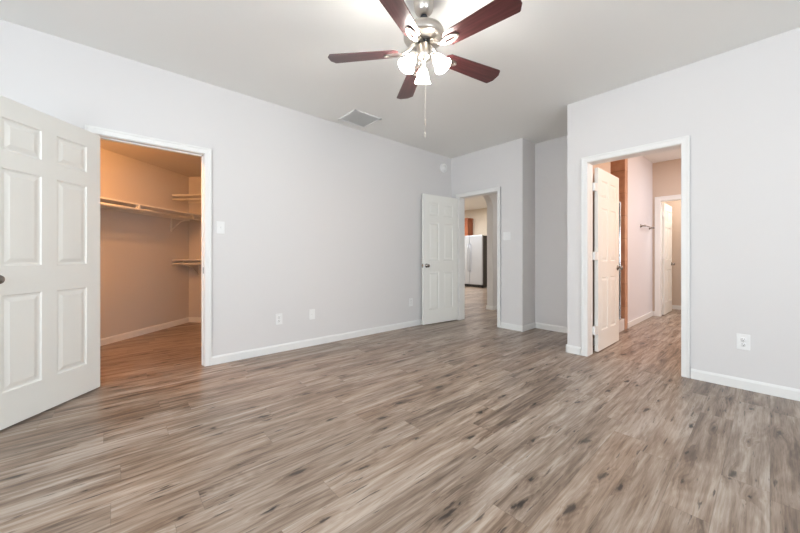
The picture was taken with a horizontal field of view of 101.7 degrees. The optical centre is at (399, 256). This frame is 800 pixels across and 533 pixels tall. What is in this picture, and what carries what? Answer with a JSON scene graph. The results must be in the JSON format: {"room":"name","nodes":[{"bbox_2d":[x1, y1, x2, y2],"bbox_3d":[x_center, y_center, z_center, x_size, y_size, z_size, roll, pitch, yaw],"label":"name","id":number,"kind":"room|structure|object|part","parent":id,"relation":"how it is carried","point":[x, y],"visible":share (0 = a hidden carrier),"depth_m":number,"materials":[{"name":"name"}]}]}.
{"room":"empty bedroom","nodes":[
{"label":"empty bedroom","id":0,"kind":"room"},
{"bbox_2d":[100,148,188,338],"bbox_3d":[-3.630,-0.120,3.430,0.100,2.340,3.860,0,0,6],"label":"wall","id":1,"kind":"structure","parent":0,"point":[140,285],"depth_m":4.38,"materials":[{"name":"white paint"}]},
{"bbox_2d":[100,197,200,231],"bbox_3d":[-3.377,-0.515,3.635,0.365,0.270,3.199,0,0,6],"label":"closet shelf","id":2,"kind":"object","parent":1,"relation":"attached to","point":[105,203],"visible":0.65,"depth_m":4.24,"materials":[{"name":"white paint"}]},
{"bbox_3d":[-3.224,-0.578,3.621,0.033,0.033,3.197,0,0,6],"label":"hanging rod","id":3,"kind":"part","parent":2,"relation":"part of","materials":[{"name":"white paint"}]},
{"bbox_2d":[100,317,200,345],"bbox_3d":[-2.433,1.008,3.337,2.300,0.083,3.610,0,0,6],"label":"baseboard","id":4,"kind":"structure","parent":1,"relation":"attached to","point":[104,341],"depth_m":4.45,"materials":[{"name":"white paint"}]},
{"bbox_2d":[100,139,200,176],"bbox_3d":[-2.876,-1.330,4.324,5.800,0.080,2.908,0,0,-41],"label":"ceiling","id":5,"kind":"structure","parent":0,"point":[187,165],"depth_m":4.22,"materials":[{"name":"white paint"}]},
{"bbox_2d":[189,177,200,316],"bbox_3d":[-2.252,-0.120,5.183,2.500,2.340,0.100,0,0,6],"label":"wall","id":6,"kind":"structure","parent":0,"point":[194,182],"depth_m":5.24,"materials":[{"name":"white paint"}]},
{"bbox_2d":[172,194,200,202],"bbox_3d":[-2.473,-0.805,4.977,1.899,0.270,0.354,0,0,6],"label":"closet shelf","id":7,"kind":"object","parent":6,"relation":"attached to","point":[192,198],"visible":0.19,"depth_m":4.90,"materials":[{"name":"white paint"}]},
{"bbox_3d":[-2.487,-0.870,4.830,1.897,0.033,0.033,0,0,6],"label":"hanging rod","id":8,"kind":"part","parent":7,"relation":"part of","materials":[{"name":"white paint"}]},
{"bbox_2d":[172,259,200,275],"bbox_3d":[-2.473,0.170,4.977,1.899,0.270,0.355,0,0,6],"label":"closet shelf","id":9,"kind":"object","parent":6,"relation":"attached to","point":[190,261],"visible":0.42,"depth_m":4.90,"materials":[{"name":"white paint"}]},
{"bbox_3d":[-2.487,0.105,4.830,1.897,0.033,0.033,0,0,6],"label":"hanging rod","id":10,"kind":"part","parent":9,"relation":"part of","materials":[{"name":"white paint"}]},
{"bbox_2d":[0,19,496,355],"bbox_3d":[-0.269,-0.363,4.655,11.050,2.827,0.167,0,0,-41],"label":"wall","id":11,"kind":"structure","parent":0,"point":[324,216],"depth_m":3.58,"materials":[{"name":"white paint"}]},
{"bbox_2d":[0,95,99,429],"bbox_3d":[-2.414,0.034,2.234,0.148,2.008,0.781,0,0,-1],"label":"door","id":12,"kind":"structure","parent":11,"relation":"in","point":[50,165],"depth_m":2.20,"materials":[{"name":"white paint"}]},
{"bbox_3d":[-2.365,0.133,1.907,0.056,0.064,0.064,0,0,-1],"label":"knob","id":13,"kind":"part","parent":12,"relation":"part of","materials":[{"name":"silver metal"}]},
{"bbox_2d":[85,124,211,366],"bbox_3d":[-2.203,0.002,2.916,0.884,2.096,0.153,0,0,-41],"label":"trim","id":14,"kind":"structure","parent":11,"relation":"attached to","point":[205,154],"depth_m":3.13,"materials":[{"name":"white paint"}]},
{"bbox_2d":[217,221,224,233],"bbox_3d":[-1.767,-0.291,3.212,0.072,0.120,0.017,0,0,-41],"label":"light switch","id":15,"kind":"object","parent":11,"relation":"attached to","point":[220,225],"visible":1,"depth_m":3.21,"materials":[{"name":"white plastic"}]},
{"bbox_2d":[275,313,281,324],"bbox_3d":[-1.336,0.685,3.597,0.076,0.122,0.010,0,0,-41],"label":"wall outlet","id":16,"kind":"object","parent":11,"relation":"attached to","point":[278,317],"visible":1,"depth_m":3.59,"materials":[{"name":"white plastic"}]},
{"bbox_2d":[309,309,314,319],"bbox_3d":[-1.039,0.679,3.855,0.074,0.120,0.015,0,0,-41],"label":"cable plate","id":17,"kind":"object","parent":11,"relation":"attached to","point":[311,311],"visible":1,"depth_m":3.85,"materials":[{"name":"white plastic"}]},
{"bbox_2d":[212,319,421,364],"bbox_3d":[-1.681,1.008,3.291,6.828,0.083,0.013,0,0,-41],"label":"baseboard","id":18,"kind":"structure","parent":11,"relation":"attached to","point":[235,356],"depth_m":3.79,"materials":[{"name":"white paint"}]},
{"bbox_2d":[409,298,412,305],"bbox_3d":[0.166,0.682,4.920,0.076,0.122,0.010,0,0,-41],"label":"wall outlet","id":19,"kind":"object","parent":11,"relation":"attached to","point":[410,299],"visible":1,"depth_m":4.92,"materials":[{"name":"white plastic"}]},
{"bbox_2d":[440,163,446,172],"bbox_3d":[0.731,-1.480,5.396,0.156,0.156,0.042,0,0,-41],"label":"smoke detector","id":20,"kind":"object","parent":11,"relation":"attached to","point":[443,167],"visible":1,"depth_m":5.38,"materials":[{"name":"white plastic"}]},
{"bbox_2d":[486,305,496,309],"bbox_3d":[2.352,1.008,6.985,3.837,0.083,0.160,0,0,-41],"label":"baseboard","id":21,"kind":"structure","parent":11,"relation":"attached to","point":[488,307],"depth_m":6.48,"materials":[{"name":"white paint"}]},
{"bbox_2d":[0,286,799,532],"bbox_3d":[0.974,1.110,5.022,12.900,0.120,12.550,0,0,-41],"label":"floor","id":22,"kind":"structure","parent":0,"point":[471,424],"depth_m":1.86,"materials":[{"name":"beige laminate"}]},
{"bbox_2d":[465,235,486,287],"bbox_3d":[2.745,0.150,11.619,0.841,1.800,0.920,0,0,-41],"label":"refrigerator","id":23,"kind":"object","parent":22,"relation":"on","point":[475,245],"visible":0.7,"depth_m":11.21,"materials":[{"name":"grey metal"}]},
{"bbox_3d":[2.326,0.100,11.600,0.065,1.700,0.396,0,0,-41],"label":"fridge door","id":24,"kind":"part","parent":23,"relation":"part of","materials":[{"name":"silver metal"}]},
{"bbox_3d":[2.633,0.100,11.251,0.065,1.700,0.516,0,0,-41],"label":"fridge door","id":25,"kind":"part","parent":23,"relation":"part of","materials":[{"name":"silver metal"}]},
{"bbox_2d":[619,318,623,331],"bbox_3d":[2.750,0.968,4.809,0.635,0.165,0.818,0,0,-41],"label":"shower curb","id":26,"kind":"object","parent":22,"relation":"on","point":[621,322],"visible":0.21,"depth_m":4.59,"materials":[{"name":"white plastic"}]},
{"bbox_2d":[619,201,620,319],"bbox_3d":[2.936,0.055,4.447,0.435,1.660,0.024,0,0,-41],"label":"screen","id":27,"kind":"object","parent":26,"relation":"on","point":[619,201],"visible":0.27,"depth_m":4.57,"materials":[{"name":"silver metal"}]},
{"bbox_2d":[0,0,799,162],"bbox_3d":[2.191,-1.737,2.316,11.650,0.120,6.880,0,0,-41],"label":"ceiling","id":28,"kind":"structure","parent":0,"point":[550,56],"depth_m":2.58,"materials":[{"name":"white paint"}]},
{"bbox_2d":[338,109,381,127],"bbox_3d":[-0.486,-1.671,3.956,0.390,0.011,0.370,0,0,-41],"label":"ceiling vent","id":29,"kind":"object","parent":28,"relation":"in","point":[358,118],"visible":1,"depth_m":3.95,"materials":[{"name":"white plastic"}]},
{"bbox_2d":[328,0,521,136],"bbox_3d":[0.190,-1.230,2.087,1.214,0.894,1.192,0,0,-41],"label":"ceiling fan","id":30,"kind":"object","parent":28,"relation":"hanging from","point":[424,34],"visible":1,"depth_m":2.05,"materials":[{"name":"brown wood"}]},
{"bbox_3d":[-0.241,-1.325,2.153,0.467,0.032,0.138,0,0,7],"label":"blade","id":31,"kind":"part","parent":30,"relation":"part of","materials":[{"name":"brown wood"}]},
{"bbox_3d":[-0.015,-1.325,1.743,0.138,0.032,0.467,0,0,25],"label":"blade","id":32,"kind":"part","parent":30,"relation":"part of","materials":[{"name":"brown wood"}]},
{"bbox_3d":[0.041,-1.221,2.042,0.106,0.117,0.110,0,0,24],"label":"lamp shade","id":33,"kind":"part","parent":30,"relation":"part of","materials":[{"name":"white glass"}]},
{"bbox_3d":[0.079,-1.325,2.495,0.138,0.032,0.467,0,0,-11],"label":"blade","id":34,"kind":"part","parent":30,"relation":"part of","materials":[{"name":"brown wood"}]},
{"bbox_3d":[0.058,-1.233,2.050,0.046,0.064,0.052,0,0,26],"label":"light bulb","id":35,"kind":"part","parent":30,"relation":"part of","materials":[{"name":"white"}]},
{"bbox_3d":[0.157,-1.221,2.233,0.105,0.117,0.110,0,0,-36],"label":"lamp shade","id":36,"kind":"part","parent":30,"relation":"part of","materials":[{"name":"white glass"}]},
{"bbox_3d":[0.264,-1.221,2.037,0.110,0.117,0.105,0,0,-6],"label":"lamp shade","id":37,"kind":"part","parent":30,"relation":"part of","materials":[{"name":"white glass"}]},
{"bbox_3d":[0.503,-1.325,2.296,0.467,0.032,0.138,0,0,-29],"label":"blade","id":38,"kind":"part","parent":30,"relation":"part of","materials":[{"name":"brown wood"}]},
{"bbox_3d":[0.445,-1.325,1.831,0.467,0.032,0.138,0,0,43],"label":"blade","id":39,"kind":"part","parent":30,"relation":"part of","materials":[{"name":"brown wood"}]},
{"bbox_2d":[465,208,486,235],"bbox_3d":[3.430,-0.375,11.749,0.120,2.850,5.700,0,0,-41],"label":"wall","id":40,"kind":"structure","parent":0,"point":[479,216],"depth_m":12.20,"materials":[{"name":"beige paint"}]},
{"bbox_2d":[465,218,472,235],"bbox_3d":[2.371,-0.915,12.553,0.348,1.090,0.845,0,0,-41],"label":"upper cabinet","id":41,"kind":"object","parent":40,"relation":"attached to","point":[468,221],"visible":0.13,"depth_m":12.23,"materials":[{"name":"brown wood"}]},
{"bbox_3d":[2.400,-0.885,12.314,0.020,1.010,0.392,0,0,-41],"label":"cabinet door","id":42,"kind":"part","parent":41,"relation":"part of","materials":[{"name":"brown wood"}]},
{"bbox_2d":[465,196,486,210],"bbox_3d":[1.131,-1.850,9.761,6.200,0.100,5.645,0,0,-41],"label":"ceiling","id":43,"kind":"structure","parent":0,"point":[473,203],"depth_m":10.96,"materials":[{"name":"white paint"}]},
{"bbox_2d":[451,138,526,325],"bbox_3d":[1.305,-0.314,5.169,0.135,2.727,1.427,0,0,-41],"label":"wall","id":44,"kind":"structure","parent":0,"point":[504,165],"depth_m":4.76,"materials":[{"name":"white paint"}]},
{"bbox_2d":[456,187,500,327],"bbox_3d":[1.275,0.002,5.202,0.173,2.096,0.834,0,0,-41],"label":"trim","id":45,"kind":"structure","parent":44,"relation":"attached to","point":[461,201],"depth_m":5.42,"materials":[{"name":"white paint"}]},
{"bbox_2d":[422,194,458,324],"bbox_3d":[0.653,0.034,5.216,0.761,2.008,0.148,0,0,-36],"label":"door","id":46,"kind":"structure","parent":45,"relation":"in","point":[440,256],"depth_m":5.17,"materials":[{"name":"white paint"}]},
{"bbox_2d":[503,232,510,239],"bbox_3d":[1.559,-0.307,4.765,0.017,0.120,0.118,0,0,-41],"label":"light switch","id":47,"kind":"object","parent":44,"relation":"attached to","point":[506,235],"visible":1,"depth_m":4.76,"materials":[{"name":"white plastic"}]},
{"bbox_2d":[501,322,535,331],"bbox_3d":[1.753,1.008,4.829,0.385,0.083,0.350,0,0,-41],"label":"baseboard","id":48,"kind":"structure","parent":44,"relation":"attached to","point":[521,328],"depth_m":4.70,"materials":[{"name":"white paint"}]},
{"bbox_2d":[527,140,534,323],"bbox_3d":[1.878,-0.314,4.800,0.237,2.727,0.115,0,0,-41],"label":"wall","id":49,"kind":"structure","parent":0,"point":[530,146],"depth_m":4.74,"materials":[{"name":"white paint"}]},
{"bbox_2d":[535,136,566,326],"bbox_3d":[2.311,-0.314,4.574,0.115,2.727,1.026,0,0,-41],"label":"wall","id":50,"kind":"structure","parent":0,"point":[550,155],"depth_m":4.65,"materials":[{"name":"white paint"}]},
{"bbox_2d":[593,162,610,337],"bbox_3d":[2.365,-0.314,3.992,1.023,2.727,0.085,0,0,-41],"label":"wall","id":51,"kind":"structure","parent":0,"point":[606,167],"depth_m":3.91,"materials":[{"name":"beige paint"}]},
{"bbox_2d":[611,159,627,328],"bbox_3d":[2.730,-0.314,4.861,0.874,2.727,0.913,0,0,-41],"label":"wall","id":52,"kind":"structure","parent":0,"point":[619,168],"depth_m":4.75,"materials":[{"name":"paint"}]},
{"bbox_2d":[628,156,651,321],"bbox_3d":[3.902,-0.314,5.366,1.550,2.727,0.115,0,0,-41],"label":"wall","id":53,"kind":"structure","parent":0,"point":[639,168],"depth_m":5.25,"materials":[{"name":"white paint"}]},
{"bbox_2d":[640,224,654,229],"bbox_3d":[4.150,-0.505,5.456,0.635,0.056,0.077,0,0,-41],"label":"towel bar","id":54,"kind":"object","parent":53,"relation":"attached to","point":[650,227],"visible":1,"depth_m":5.33,"materials":[{"name":"grey metal"}]},
{"bbox_2d":[652,159,680,310],"bbox_3d":[6.027,-0.314,4.213,0.115,2.727,4.655,0,0,-41],"label":"wall","id":55,"kind":"structure","parent":0,"point":[666,175],"depth_m":5.74,"materials":[{"name":"beige paint"}]},
{"bbox_2d":[655,194,680,316],"bbox_3d":[4.882,-0.007,5.513,0.153,2.115,0.892,0,0,-41],"label":"trim","id":56,"kind":"structure","parent":55,"relation":"attached to","point":[658,200],"depth_m":5.77,"materials":[{"name":"white paint"}]},
{"bbox_2d":[662,203,674,314],"bbox_3d":[4.971,0.034,6.070,0.760,2.008,0.148,0,0,-41],"label":"door","id":57,"kind":"structure","parent":55,"relation":"in","point":[667,263],"depth_m":5.99,"materials":[{"name":"white paint"}]},
{"bbox_2d":[667,200,680,305],"bbox_3d":[6.904,-0.314,5.082,0.120,2.727,4.500,0,0,-41],"label":"wall","id":58,"kind":"structure","parent":0,"point":[676,205],"depth_m":6.53,"materials":[{"name":"beige paint"}]},
{"bbox_2d":[567,27,799,388],"bbox_3d":[3.429,-0.314,1.905,0.140,2.727,4.627,0,0,-41],"label":"wall","id":59,"kind":"structure","parent":0,"point":[739,108],"depth_m":2.64,"materials":[{"name":"white paint"}]},
{"bbox_2d":[593,167,622,351],"bbox_3d":[2.408,0.028,3.801,0.824,2.020,0.148,0,0,-41],"label":"door","id":60,"kind":"structure","parent":59,"relation":"in","point":[606,185],"depth_m":3.73,"materials":[{"name":"white paint"}]},
{"bbox_2d":[581,135,689,377],"bbox_3d":[2.284,-0.003,3.204,0.178,2.106,0.874,0,0,-41],"label":"trim","id":61,"kind":"structure","parent":59,"relation":"attached to","point":[683,142],"depth_m":3.12,"materials":[{"name":"white paint"}]},
{"bbox_2d":[536,322,799,400],"bbox_3d":[3.405,1.008,2.526,0.951,0.083,5.290,0,0,-41],"label":"baseboard","id":62,"kind":"structure","parent":59,"relation":"attached to","point":[745,384],"depth_m":2.62,"materials":[{"name":"white paint"}]},
{"bbox_2d":[736,333,749,350],"bbox_3d":[2.727,0.675,2.588,0.010,0.122,0.076,0,0,-41],"label":"wall outlet","id":63,"kind":"object","parent":59,"relation":"attached to","point":[742,340],"visible":1,"depth_m":2.59,"materials":[{"name":"white plastic"}]},
{"bbox_3d":[5.468,-0.313,3.250,4.698,2.727,0.150,0,0,-41],"label":"wall","id":64,"kind":"structure","parent":0,"visible":0},
{"bbox_2d":[593,305,680,345],"bbox_3d":[5.178,1.008,3.488,4.578,0.083,4.390,0,0,-41],"label":"baseboard","id":65,"kind":"structure","parent":64,"relation":"attached to","point":[678,307],"depth_m":5.33,"materials":[{"name":"white paint"}]}
]}

